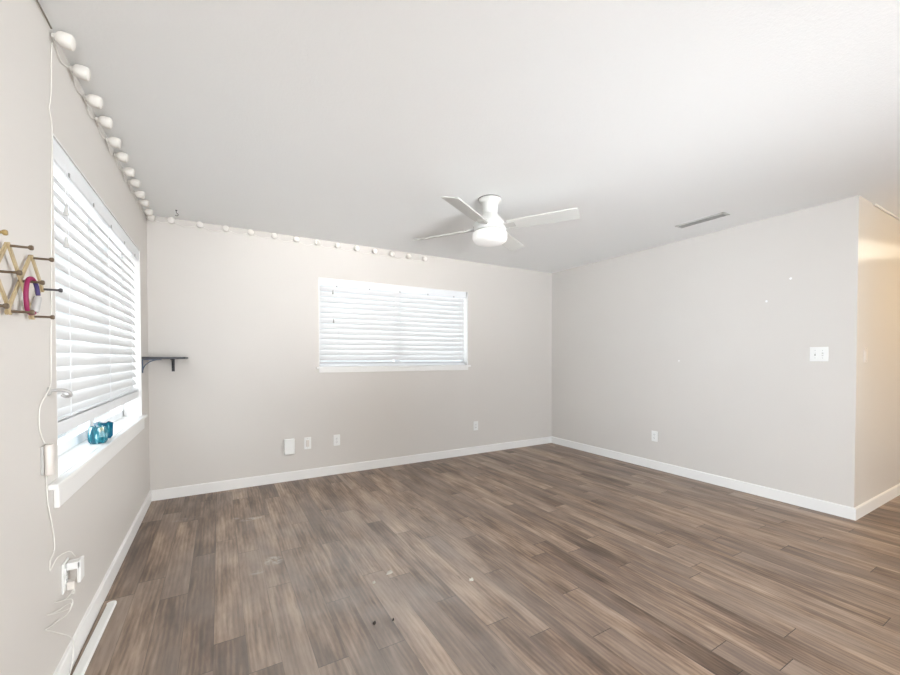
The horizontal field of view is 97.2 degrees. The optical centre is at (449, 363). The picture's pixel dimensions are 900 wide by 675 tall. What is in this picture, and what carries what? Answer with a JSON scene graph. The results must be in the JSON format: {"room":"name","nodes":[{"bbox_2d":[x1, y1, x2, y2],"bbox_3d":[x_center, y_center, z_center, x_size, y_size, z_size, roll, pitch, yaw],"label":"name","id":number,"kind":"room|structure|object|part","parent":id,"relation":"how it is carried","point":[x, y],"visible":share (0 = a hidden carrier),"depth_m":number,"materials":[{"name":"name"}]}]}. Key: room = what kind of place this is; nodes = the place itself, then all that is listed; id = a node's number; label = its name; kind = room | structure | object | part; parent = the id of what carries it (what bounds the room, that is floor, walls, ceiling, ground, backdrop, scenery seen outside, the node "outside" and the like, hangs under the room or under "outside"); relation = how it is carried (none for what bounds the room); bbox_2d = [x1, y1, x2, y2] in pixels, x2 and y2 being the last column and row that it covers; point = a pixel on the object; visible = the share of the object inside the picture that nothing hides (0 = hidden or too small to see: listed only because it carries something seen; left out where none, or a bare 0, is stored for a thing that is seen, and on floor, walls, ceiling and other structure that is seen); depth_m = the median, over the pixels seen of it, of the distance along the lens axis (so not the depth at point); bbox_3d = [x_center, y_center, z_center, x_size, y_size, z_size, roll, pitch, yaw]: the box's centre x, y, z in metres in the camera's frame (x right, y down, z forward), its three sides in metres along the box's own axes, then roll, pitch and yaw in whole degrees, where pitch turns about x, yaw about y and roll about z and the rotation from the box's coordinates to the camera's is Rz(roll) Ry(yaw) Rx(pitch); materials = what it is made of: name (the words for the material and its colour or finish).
{"room":"empty living room","nodes":[
{"label":"empty living room","id":0,"kind":"room"},
{"bbox_2d":[0,0,149,674],"bbox_3d":[-0.465,0.013,-0.435,0.190,2.440,9.113,-1,1,-30],"label":"wall","id":1,"kind":"structure","parent":0,"point":[94,522],"depth_m":1.34,"materials":[{"name":"beige paint"}]},
{"bbox_2d":[0,230,62,319],"bbox_3d":[-1.177,-0.238,1.053,0.059,0.203,0.658,-1,1,-30],"label":"peg rack","id":2,"kind":"object","parent":1,"relation":"attached to","point":[7,305],"visible":0.98,"depth_m":1.14,"materials":[{"name":"brown wood"}]},
{"bbox_2d":[23,276,41,314],"bbox_3d":[-1.256,-0.204,1.193,0.020,0.116,0.069,0,1,-20],"label":"carabiner","id":3,"kind":"object","parent":2,"relation":"hanging from","point":[36,301],"visible":0.83,"depth_m":1.20,"materials":[{"name":"pink"}]},
{"bbox_2d":[36,0,51,28],"bbox_3d":[-0.998,-1.201,0.666,0.009,0.021,1.785,-1,1,-30],"label":"cable","id":4,"kind":"object","parent":1,"relation":"attached to","point":[37,1],"visible":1,"depth_m":1.38,"materials":[{"name":"plastic"}]},
{"bbox_2d":[38,43,52,442],"bbox_3d":[-1.412,-0.452,1.390,0.007,1.445,0.180,-1,1,-30],"label":"cable","id":5,"kind":"object","parent":1,"relation":"attached to","point":[51,43],"visible":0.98,"depth_m":1.43,"materials":[{"name":"white plastic"}]},
{"bbox_2d":[40,443,54,475],"bbox_3d":[-1.376,0.328,1.359,0.030,0.104,0.038,-1,1,-30],"label":"controller","id":6,"kind":"object","parent":1,"relation":"attached to","point":[47,457],"visible":1,"depth_m":1.35,"materials":[{"name":"white plastic"}]},
{"bbox_2d":[46,476,75,570],"bbox_3d":[-1.427,0.567,1.452,0.023,0.367,0.186,0,1,-20],"label":"cable","id":7,"kind":"object","parent":6,"relation":"hanging from","point":[46,476],"visible":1,"depth_m":1.41,"materials":[{"name":"white plastic"}]},
{"bbox_2d":[45,589,73,674],"bbox_3d":[-1.427,1.026,1.455,0.014,0.338,0.223,0,1,-23],"label":"cable","id":8,"kind":"object","parent":1,"relation":"attached to","point":[73,589],"visible":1,"depth_m":1.50,"materials":[{"name":"white plastic"}]},
{"bbox_2d":[46,387,72,397],"bbox_3d":[-1.400,0.103,1.424,0.068,0.044,0.034,-1,1,-43],"label":"wall hook","id":9,"kind":"object","parent":1,"relation":"attached to","point":[69,392],"visible":0.98,"depth_m":1.42,"materials":[{"name":"white metal"}]},
{"bbox_3d":[-1.417,0.097,1.405,0.009,0.032,0.032,-1,1,-30],"label":"wall plate","id":10,"kind":"part","parent":9,"relation":"part of","materials":[{"name":"white plastic"}]},
{"bbox_2d":[61,557,68,594],"bbox_3d":[-1.486,0.818,1.535,0.009,0.115,0.070,-1,1,-30],"label":"wall outlet","id":11,"kind":"object","parent":1,"relation":"attached to","point":[64,573],"visible":0.94,"depth_m":1.52,"materials":[{"name":"white plastic"}]},
{"bbox_2d":[66,578,76,593],"bbox_3d":[-1.472,0.866,1.543,0.024,0.050,0.028,-1,1,-30],"label":"power adapter","id":12,"kind":"object","parent":11,"relation":"attached to","point":[71,584],"visible":1,"depth_m":1.53,"materials":[{"name":"white plastic"}]},
{"bbox_2d":[66,556,83,582],"bbox_3d":[-1.473,0.810,1.561,0.041,0.086,0.054,-1,1,-30],"label":"power adapter","id":13,"kind":"object","parent":11,"relation":"attached to","point":[78,563],"visible":1,"depth_m":1.55,"materials":[{"name":"white plastic"}]},
{"bbox_2d":[48,134,147,507],"bbox_3d":[-1.975,-0.176,2.221,0.188,1.378,2.020,-1,1,-30],"label":"window","id":14,"kind":"structure","parent":1,"relation":"in","point":[79,460],"depth_m":2.19,"materials":[{"name":"white plastic"}]},
{"bbox_3d":[-2.046,-0.226,2.205,0.050,1.278,1.855,-1,1,-30],"label":"frame","id":15,"kind":"part","parent":14,"relation":"part of","materials":[{"name":"white plastic"}]},
{"bbox_2d":[53,138,138,435],"bbox_3d":[-1.958,-0.295,2.256,0.088,1.125,1.831,-1,1,-30],"label":"window blind","id":16,"kind":"object","parent":14,"relation":"attached to","point":[100,381],"visible":0.76,"depth_m":1.98,"materials":[{"name":"white plastic"}]},
{"bbox_3d":[-1.620,-0.261,1.648,0.062,1.055,0.002,-1,1,-30],"label":"ladder cord","id":17,"kind":"part","parent":16,"relation":"part of","materials":[{"name":"white fabric"}]},
{"bbox_3d":[-1.969,0.241,2.257,0.062,0.052,1.819,-1,1,-30],"label":"rail","id":18,"kind":"part","parent":16,"relation":"part of","materials":[{"name":"white plastic"}]},
{"bbox_3d":[-1.972,-0.271,2.253,0.062,1.055,0.002,-1,1,-30],"label":"ladder cord","id":19,"kind":"part","parent":16,"relation":"part of","materials":[{"name":"white fabric"}]},
{"bbox_3d":[-2.313,-0.280,2.841,0.062,1.055,0.002,-1,1,-30],"label":"ladder cord","id":20,"kind":"part","parent":16,"relation":"part of","materials":[{"name":"white fabric"}]},
{"bbox_2d":[87,425,107,443],"bbox_3d":[-1.846,0.370,2.079,0.086,0.088,0.082,-1,1,-30],"label":"candle holder","id":21,"kind":"object","parent":14,"relation":"on","point":[98,434],"visible":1,"depth_m":2.05,"materials":[{"name":"teal glass"}]},
{"bbox_3d":[-1.975,0.422,2.231,0.188,0.020,2.020,-1,1,-30],"label":"sill","id":22,"kind":"part","parent":14,"relation":"part of","materials":[{"name":"white paint"}]},
{"bbox_2d":[94,416,112,437],"bbox_3d":[-1.923,0.353,2.201,0.069,0.120,0.069,1,1,35],"label":"candle holder","id":23,"kind":"object","parent":14,"relation":"on","point":[107,423],"visible":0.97,"depth_m":2.20,"materials":[{"name":"teal glass"}]},
{"bbox_2d":[53,491,151,674],"bbox_3d":[-0.376,1.187,-0.366,0.013,0.092,8.713,-1,1,-30],"label":"baseboard","id":24,"kind":"structure","parent":1,"relation":"attached to","point":[81,634],"depth_m":1.91,"materials":[{"name":"white paint"}]},
{"bbox_2d":[51,31,154,221],"bbox_3d":[-1.963,-1.211,2.386,0.066,0.067,2.184,-1,1,-30],"label":"string light","id":25,"kind":"object","parent":1,"relation":"attached to","point":[65,40],"visible":1,"depth_m":1.96,"materials":[{"name":"white plastic"}]},
{"bbox_3d":[-1.423,-1.197,1.468,0.052,0.054,0.054,7,-3,-30],"label":"bulb","id":26,"kind":"part","parent":25,"relation":"part of","materials":[{"name":"white plastic"}]},
{"bbox_3d":[-1.523,-1.206,1.641,0.052,0.054,0.054,7,-3,-30],"label":"bulb","id":27,"kind":"part","parent":25,"relation":"part of","materials":[{"name":"white"}]},
{"bbox_3d":[-1.624,-1.202,1.814,0.052,0.054,0.054,7,-3,-30],"label":"bulb","id":28,"kind":"part","parent":25,"relation":"part of","materials":[{"name":"white"}]},
{"bbox_3d":[-1.724,-1.212,1.987,0.052,0.054,0.054,7,-3,-30],"label":"bulb","id":29,"kind":"part","parent":25,"relation":"part of","materials":[{"name":"white"}]},
{"bbox_3d":[-1.825,-1.207,2.160,0.052,0.054,0.054,7,-3,-30],"label":"bulb","id":30,"kind":"part","parent":25,"relation":"part of","materials":[{"name":"white"}]},
{"bbox_3d":[-1.925,-1.217,2.333,0.052,0.054,0.054,7,-3,-30],"label":"bulb","id":31,"kind":"part","parent":25,"relation":"part of","materials":[{"name":"white"}]},
{"bbox_3d":[-2.026,-1.213,2.506,0.052,0.054,0.054,7,-3,-30],"label":"bulb","id":32,"kind":"part","parent":25,"relation":"part of","materials":[{"name":"white"}]},
{"bbox_3d":[-2.126,-1.222,2.679,0.052,0.054,0.054,7,-3,-30],"label":"bulb","id":33,"kind":"part","parent":25,"relation":"part of","materials":[{"name":"white"}]},
{"bbox_3d":[-2.226,-1.218,2.852,0.052,0.054,0.054,7,-3,-30],"label":"bulb","id":34,"kind":"part","parent":25,"relation":"part of","materials":[{"name":"white plastic"}]},
{"bbox_3d":[-2.327,-1.228,3.025,0.052,0.054,0.054,7,-3,-30],"label":"bulb","id":35,"kind":"part","parent":25,"relation":"part of","materials":[{"name":"white"}]},
{"bbox_3d":[-2.427,-1.223,3.198,0.052,0.054,0.054,7,-3,-30],"label":"bulb","id":36,"kind":"part","parent":25,"relation":"part of","materials":[{"name":"white"}]},
{"bbox_3d":[-2.493,-1.220,3.310,0.052,0.054,0.054,7,-3,-30],"label":"bulb","id":37,"kind":"part","parent":25,"relation":"part of","materials":[{"name":"white glass"}]},
{"bbox_2d":[142,357,187,372],"bbox_3d":[-2.360,0.004,3.302,0.285,0.126,0.345,-1,1,-30],"label":"corner shelf","id":38,"kind":"object","parent":1,"relation":"attached to","point":[172,359],"visible":1,"depth_m":3.15,"materials":[{"name":"grey metal"}]},
{"bbox_2d":[147,216,551,489],"bbox_3d":[-0.547,-0.066,4.663,4.788,2.440,0.190,-1,1,-30],"label":"wall","id":39,"kind":"structure","parent":0,"point":[243,310],"depth_m":3.97,"materials":[{"name":"beige paint"}]},
{"bbox_2d":[155,217,304,244],"bbox_3d":[-1.977,-1.219,3.665,1.194,0.078,0.067,-1,1,-30],"label":"string light","id":40,"kind":"object","parent":39,"relation":"attached to","point":[199,224],"depth_m":3.61,"materials":[{"name":"white"}]},
{"bbox_3d":[-2.396,-1.234,3.413,0.054,0.054,0.052,-1,8,-30],"label":"bulb","id":41,"kind":"part","parent":40,"relation":"part of","materials":[{"name":"white glass"}]},
{"bbox_3d":[-2.218,-1.234,3.517,0.054,0.054,0.052,-1,8,-30],"label":"bulb","id":42,"kind":"part","parent":40,"relation":"part of","materials":[{"name":"white"}]},
{"bbox_3d":[-2.044,-1.233,3.618,0.054,0.054,0.052,-1,8,-30],"label":"bulb","id":43,"kind":"part","parent":40,"relation":"part of","materials":[{"name":"white"}]},
{"bbox_3d":[-1.869,-1.232,3.720,0.054,0.054,0.052,-1,8,-30],"label":"bulb","id":44,"kind":"part","parent":40,"relation":"part of","materials":[{"name":"white glass"}]},
{"bbox_3d":[-1.695,-1.232,3.821,0.054,0.054,0.052,-1,8,-30],"label":"bulb","id":45,"kind":"part","parent":40,"relation":"part of","materials":[{"name":"white"}]},
{"bbox_2d":[284,438,294,454],"bbox_3d":[-1.594,0.821,3.939,0.096,0.156,0.034,-1,1,-30],"label":"junction box","id":46,"kind":"object","parent":39,"relation":"attached to","point":[289,444],"visible":1,"depth_m":3.92,"materials":[{"name":"white plastic"}]},
{"bbox_2d":[304,437,310,448],"bbox_3d":[-1.447,0.806,4.035,0.068,0.120,0.016,-1,1,-30],"label":"wall outlet","id":47,"kind":"object","parent":39,"relation":"attached to","point":[307,441],"visible":1,"depth_m":4.03,"materials":[{"name":"white plastic"}]},
{"bbox_2d":[333,434,339,445],"bbox_3d":[-1.195,0.804,4.185,0.070,0.115,0.009,-1,1,-30],"label":"wall outlet","id":48,"kind":"object","parent":39,"relation":"attached to","point":[336,438],"visible":1,"depth_m":4.18,"materials":[{"name":"white plastic"}]},
{"bbox_2d":[150,436,550,500],"bbox_3d":[-0.548,1.110,4.564,4.668,0.092,0.013,-1,1,-30],"label":"baseboard","id":49,"kind":"structure","parent":39,"relation":"attached to","point":[189,490],"depth_m":4.13,"materials":[{"name":"white paint"}]},
{"bbox_2d":[310,240,394,256],"bbox_3d":[-1.023,-1.214,4.219,0.898,0.070,0.067,-1,1,-30],"label":"string light","id":50,"kind":"object","parent":39,"relation":"attached to","point":[317,242],"depth_m":4.20,"materials":[{"name":"white glass"}]},
{"bbox_2d":[316,277,470,372],"bbox_3d":[-0.594,-0.410,4.599,1.880,0.982,0.184,-1,1,-30],"label":"window","id":51,"kind":"structure","parent":39,"relation":"in","point":[322,369],"depth_m":4.60,"materials":[{"name":"white plastic"}]},
{"bbox_2d":[319,278,465,365],"bbox_3d":[-0.588,-0.440,4.567,1.792,0.914,0.088,-1,1,-30],"label":"window blind","id":52,"kind":"object","parent":51,"relation":"attached to","point":[363,344],"visible":0.93,"depth_m":4.51,"materials":[{"name":"white plastic"}]},
{"bbox_3d":[-1.196,-0.409,4.229,0.002,0.844,0.062,-1,1,-30],"label":"ladder cord","id":53,"kind":"part","parent":52,"relation":"part of","materials":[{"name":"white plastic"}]},
{"bbox_3d":[-0.594,0.005,4.585,1.780,0.024,0.062,-1,1,-30],"label":"rail","id":54,"kind":"part","parent":52,"relation":"part of","materials":[{"name":"white plastic"}]},
{"bbox_3d":[-0.594,0.031,4.606,1.880,0.020,0.184,-1,1,-30],"label":"sill","id":55,"kind":"part","parent":51,"relation":"part of","materials":[{"name":"white paint"}]},
{"bbox_2d":[398,254,426,260],"bbox_3d":[-0.442,-1.214,4.556,0.350,0.064,0.067,-1,1,-30],"label":"string light","id":56,"kind":"object","parent":39,"relation":"attached to","point":[408,256],"depth_m":4.59,"materials":[{"name":"white glass"}]},
{"bbox_2d":[473,421,477,429],"bbox_3d":[0.330,0.790,5.071,0.070,0.115,0.009,-1,1,-30],"label":"wall outlet","id":57,"kind":"object","parent":39,"relation":"attached to","point":[475,423],"visible":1,"depth_m":5.07,"materials":[{"name":"white plastic"}]},
{"bbox_2d":[38,0,899,272],"bbox_3d":[2.903,-1.298,1.500,8.000,0.120,9.113,-1,1,-30],"label":"ceiling","id":58,"kind":"structure","parent":0,"point":[341,121],"depth_m":1.96,"materials":[{"name":"paint"}]},
{"bbox_2d":[414,194,579,250],"bbox_3d":[0.306,-1.092,3.040,1.011,0.339,1.011,0,1,-17],"label":"ceiling fan","id":59,"kind":"object","parent":58,"relation":"hanging from","point":[489,228],"visible":1,"depth_m":2.93,"materials":[{"name":"white metal"}]},
{"bbox_3d":[-0.052,-1.046,3.232,0.510,0.007,0.130,0,15,28],"label":"blade","id":60,"kind":"part","parent":59,"relation":"part of","materials":[{"name":"white plastic"}]},
{"bbox_3d":[0.115,-1.037,2.684,0.130,0.007,0.510,16,8,27],"label":"blade","id":61,"kind":"part","parent":59,"relation":"part of","materials":[{"name":"white plastic"}]},
{"bbox_3d":[0.496,-1.049,3.398,0.130,0.007,0.510,-15,-6,27],"label":"blade","id":62,"kind":"part","parent":59,"relation":"part of","materials":[{"name":"white plastic"}]},
{"bbox_3d":[0.663,-1.040,2.851,0.510,0.007,0.130,0,-13,28],"label":"blade","id":63,"kind":"part","parent":59,"relation":"part of","materials":[{"name":"white plastic"}]},
{"bbox_2d":[675,212,729,227],"bbox_3d":[2.217,-1.261,3.500,0.104,0.016,0.410,-1,1,-30],"label":"ceiling vent","id":64,"kind":"object","parent":58,"relation":"in","point":[722,214],"visible":1,"depth_m":3.47,"materials":[{"name":"white metal"}]},
{"bbox_2d":[70,443,899,674],"bbox_3d":[2.904,1.252,1.540,8.000,0.100,9.113,-1,1,-30],"label":"floor","id":65,"kind":"structure","parent":0,"point":[579,562],"depth_m":2.16,"materials":[{"name":"laminate"}]},
{"bbox_2d":[72,600,116,674],"bbox_3d":[-1.384,1.198,1.440,0.039,0.014,1.248,-1,1,-29],"label":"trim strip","id":66,"kind":"object","parent":65,"relation":"on","point":[85,659],"visible":1,"depth_m":1.70,"materials":[{"name":"white plastic"}]},
{"bbox_2d":[551,195,864,507],"bbox_3d":[2.314,-0.062,4.384,0.120,2.440,3.167,-1,1,-30],"label":"wall","id":67,"kind":"structure","parent":0,"point":[745,400],"depth_m":3.71,"materials":[{"name":"beige paint"}]},
{"bbox_2d":[652,431,657,441],"bbox_3d":[2.254,0.796,4.373,0.009,0.115,0.070,-1,1,-30],"label":"wall outlet","id":68,"kind":"object","parent":67,"relation":"attached to","point":[654,433],"visible":1,"depth_m":4.36,"materials":[{"name":"white plastic"}]},
{"bbox_2d":[551,436,855,520],"bbox_3d":[2.260,1.112,4.363,0.013,0.092,3.180,-1,1,-30],"label":"baseboard","id":69,"kind":"structure","parent":67,"relation":"attached to","point":[831,508],"depth_m":3.75,"materials":[{"name":"white paint"}]},
{"bbox_2d":[810,347,828,360],"bbox_3d":[2.940,-0.078,3.165,0.021,0.115,0.115,-1,1,-30],"label":"light switch","id":70,"kind":"object","parent":67,"relation":"attached to","point":[816,353],"visible":1,"depth_m":3.16,"materials":[{"name":"white plastic"}]},
{"bbox_2d":[860,199,899,503],"bbox_3d":[4.347,-0.054,3.802,2.812,2.440,0.120,-1,1,-30],"label":"wall","id":71,"kind":"structure","parent":0,"point":[880,391],"depth_m":3.26,"materials":[{"name":"beige paint"}]},
{"bbox_2d":[864,347,867,362],"bbox_3d":[3.226,-0.070,3.076,0.075,0.118,0.010,-1,1,-30],"label":"light switch","id":72,"kind":"object","parent":71,"relation":"attached to","point":[865,348],"visible":1,"depth_m":3.07,"materials":[{"name":"white plastic"}]},
{"bbox_2d":[854,483,899,519],"bbox_3d":[4.323,1.121,3.730,2.945,0.092,0.013,-1,1,-30],"label":"baseboard","id":73,"kind":"structure","parent":71,"relation":"attached to","point":[884,497],"depth_m":3.24,"materials":[{"name":"white paint"}]},
{"bbox_2d":[873,203,899,220],"bbox_3d":[4.467,-1.267,3.777,2.610,0.014,0.012,-1,1,-30],"label":"trim","id":74,"kind":"structure","parent":71,"relation":"attached to","point":[874,204],"depth_m":3.26,"materials":[{"name":"white paint"}]}
]}

